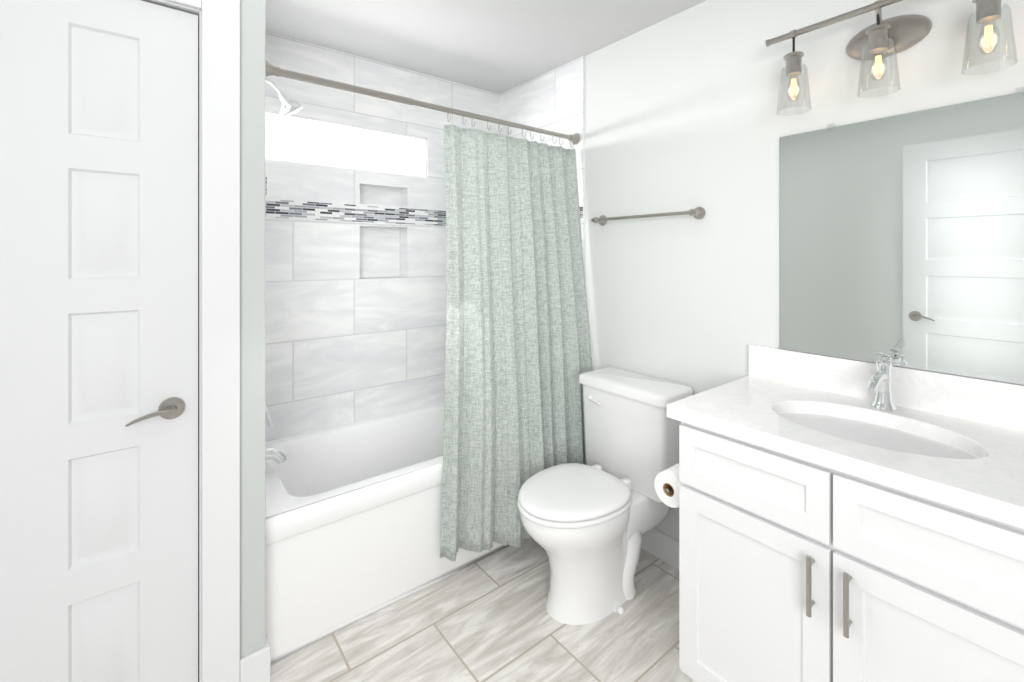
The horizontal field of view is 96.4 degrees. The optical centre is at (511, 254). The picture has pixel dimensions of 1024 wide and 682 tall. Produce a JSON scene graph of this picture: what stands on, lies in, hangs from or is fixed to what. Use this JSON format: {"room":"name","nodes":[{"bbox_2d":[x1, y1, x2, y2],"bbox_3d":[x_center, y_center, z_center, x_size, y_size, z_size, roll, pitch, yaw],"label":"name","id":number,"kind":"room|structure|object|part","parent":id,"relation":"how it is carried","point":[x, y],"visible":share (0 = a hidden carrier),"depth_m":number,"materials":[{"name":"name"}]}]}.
{"room":"bathroom","nodes":[
{"label":"bathroom","id":0,"kind":"room"},
{"bbox_2d":[240,0,264,658],"bbox_3d":[-0.897,0.160,1.483,0.156,2.480,0.100,0,0,-38],"label":"wall","id":1,"kind":"structure","parent":0,"point":[252,326],"depth_m":1.47,"materials":[{"name":"grey paint"}]},
{"bbox_2d":[266,31,499,441],"bbox_3d":[-0.736,0.160,2.666,1.760,2.480,0.160,0,0,-38],"label":"tiled wall","id":2,"kind":"structure","parent":0,"point":[355,321],"depth_m":2.48,"materials":[{"name":"tile"}]},
{"bbox_2d":[266,110,426,178],"bbox_3d":[-0.911,-0.578,2.521,0.919,0.245,0.141,0,0,-38],"label":"window","id":3,"kind":"structure","parent":2,"relation":"in","point":[289,143],"depth_m":2.52,"materials":[{"name":"white glass"}]},
{"bbox_3d":[-0.911,-0.578,2.521,0.919,0.245,0.141,0,0,-38],"label":"window frame vinyl","id":4,"kind":"part","parent":3,"relation":"part of","materials":[{"name":"white plastic"}]},
{"bbox_2d":[266,174,582,225],"bbox_3d":[-0.453,-0.225,2.306,1.540,0.090,0.755,0,0,-38],"label":"trim","id":5,"kind":"structure","parent":2,"relation":"attached to","point":[286,209],"depth_m":2.46,"materials":[{"name":"tile"}]},
{"bbox_2d":[271,538,691,681],"bbox_3d":[-0.187,1.430,1.361,2.510,0.060,2.810,0,0,-38],"label":"floor","id":6,"kind":"structure","parent":0,"point":[489,619],"depth_m":1.68,"materials":[{"name":"tile"}]},
{"bbox_2d":[266,402,509,663],"bbox_3d":[-0.456,1.150,2.309,1.536,0.500,0.743,0,0,-38],"label":"bathtub","id":7,"kind":"object","parent":6,"relation":"on","point":[353,520],"visible":0.5,"depth_m":1.82,"materials":[{"name":"white ceramic"}]},
{"bbox_2d":[517,367,692,624],"bbox_3d":[0.346,0.990,1.921,0.744,0.850,0.483,0,0,-38],"label":"toilet","id":8,"kind":"object","parent":6,"relation":"on","point":[595,517],"visible":1,"depth_m":1.86,"materials":[{"name":"white ceramic"}]},
{"bbox_3d":[0.248,0.955,1.843,0.494,0.046,0.399,0,0,-38],"label":"seat","id":9,"kind":"part","parent":8,"relation":"part of","materials":[{"name":"white plastic"}]},
{"bbox_3d":[0.378,0.669,2.116,0.032,0.030,0.089,0,0,-38],"label":"handle","id":10,"kind":"part","parent":8,"relation":"part of","materials":[{"name":"white plastic"}]},
{"bbox_3d":[0.547,0.589,2.079,0.233,0.049,0.483,0,0,-38],"label":"lid","id":11,"kind":"part","parent":8,"relation":"part of","materials":[{"name":"white ceramic"}]},
{"bbox_3d":[0.551,0.820,2.082,0.215,0.413,0.456,0,0,-38],"label":"tank","id":12,"kind":"part","parent":8,"relation":"part of","materials":[{"name":"white ceramic"}]},
{"bbox_2d":[654,344,1023,681],"bbox_3d":[0.945,0.843,1.303,0.602,1.115,0.969,0,0,-38],"label":"bathroom vanity","id":13,"kind":"object","parent":6,"relation":"on","point":[844,520],"visible":1,"depth_m":1.17,"materials":[{"name":"white wood"}]},
{"bbox_2d":[666,344,1023,565],"bbox_3d":[0.984,0.430,1.275,0.573,0.160,0.877,0,0,-38],"label":"countertop","id":14,"kind":"structure","parent":13,"relation":"on","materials":[{"name":"stone"}]},
{"bbox_2d":[266,0,705,93],"bbox_3d":[-0.187,-1.110,1.361,2.510,0.060,2.810,0,0,-38],"label":"ceiling","id":15,"kind":"structure","parent":0,"point":[498,46],"depth_m":2.19,"materials":[{"name":"white paint"}]},
{"bbox_2d":[584,0,1023,540],"bbox_3d":[0.760,0.160,2.106,0.100,2.480,2.810,0,0,-38],"label":"wall","id":16,"kind":"structure","parent":0,"point":[680,111],"depth_m":1.92,"materials":[{"name":"white paint"}]},
{"bbox_2d":[500,56,583,259],"bbox_3d":[0.156,0.160,2.785,0.010,2.480,0.755,0,0,-38],"label":"tile","id":17,"kind":"structure","parent":16,"relation":"attached to","point":[552,100],"depth_m":2.66,"materials":[{"name":"white tile"}]},
{"bbox_2d":[591,207,704,225],"bbox_3d":[0.612,-0.180,2.155,0.072,0.054,0.588,0,0,-38],"label":"towel bar","id":18,"kind":"object","parent":16,"relation":"attached to","point":[696,213],"visible":1,"depth_m":2.06,"materials":[{"name":"silver metal"}]},
{"bbox_2d":[641,527,678,569],"bbox_3d":[0.670,1.337,2.128,0.015,0.125,0.911,0,0,-38],"label":"baseboard","id":19,"kind":"structure","parent":16,"relation":"attached to","point":[659,544],"depth_m":2.10,"materials":[{"name":"white wood"}]},
{"bbox_2d":[765,0,1017,115],"bbox_3d":[1.142,-0.641,1.420,0.147,0.282,0.648,0,0,-38],"label":"sconce","id":20,"kind":"object","parent":16,"relation":"attached to","point":[880,38],"visible":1,"depth_m":1.41,"materials":[{"name":"silver metal"}]},
{"bbox_2d":[779,88,1023,384],"bbox_3d":[1.238,-0.051,1.408,0.011,0.801,0.771,0,0,-38],"label":"mirror","id":21,"kind":"object","parent":16,"relation":"attached to","point":[902,240],"visible":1,"depth_m":1.41,"materials":[{"name":"clear glass"}]},
{"bbox_3d":[-1.163,0.160,1.858,0.110,2.480,0.820,0,0,-38],"label":"wall","id":22,"kind":"structure","parent":0,"visible":0},
{"bbox_2d":[265,0,265,635],"bbox_3d":[-1.062,0.160,1.827,0.010,2.480,0.755,0,0,-38],"label":"tile","id":23,"kind":"structure","parent":22,"relation":"attached to","point":[265,317],"depth_m":1.53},
{"bbox_2d":[266,78,302,463],"bbox_3d":[-0.981,0.055,1.901,0.209,1.621,0.170,0,0,-38],"label":"shower faucet set","id":24,"kind":"object","parent":23,"relation":"attached to","point":[288,108],"visible":0.33,"depth_m":1.90,"materials":[{"name":"silver metal"}]},
{"bbox_2d":[266,60,592,560],"bbox_3d":[-0.198,0.325,1.982,1.538,1.991,0.233,0,0,-38],"label":"shower curtain","id":25,"kind":"object","parent":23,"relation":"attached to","point":[518,358],"visible":0.88,"depth_m":2.12,"materials":[{"name":"green fabric"}]},
{"bbox_3d":[-0.251,-0.630,2.049,1.538,0.083,0.062,0,0,-38],"label":"rod","id":26,"kind":"part","parent":25,"relation":"part of","materials":[{"name":"silver metal"}]},
{"bbox_3d":[-1.143,-0.917,1.289,0.471,0.325,0.100,0,0,-38],"label":"wall","id":27,"kind":"structure","parent":0,"visible":0},
{"bbox_2d":[0,0,200,681],"bbox_3d":[-1.130,0.323,1.272,0.471,2.155,0.142,0,0,-38],"label":"door","id":28,"kind":"structure","parent":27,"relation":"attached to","point":[176,6],"depth_m":1.26,"materials":[{"name":"white wood"}]},
{"bbox_2d":[166,0,239,681],"bbox_3d":[-1.107,0.279,1.243,0.639,2.242,0.017,0,0,-38],"label":"door frame","id":29,"kind":"structure","parent":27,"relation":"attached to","point":[220,286],"depth_m":1.40,"materials":[{"name":"white wood"}]}
]}

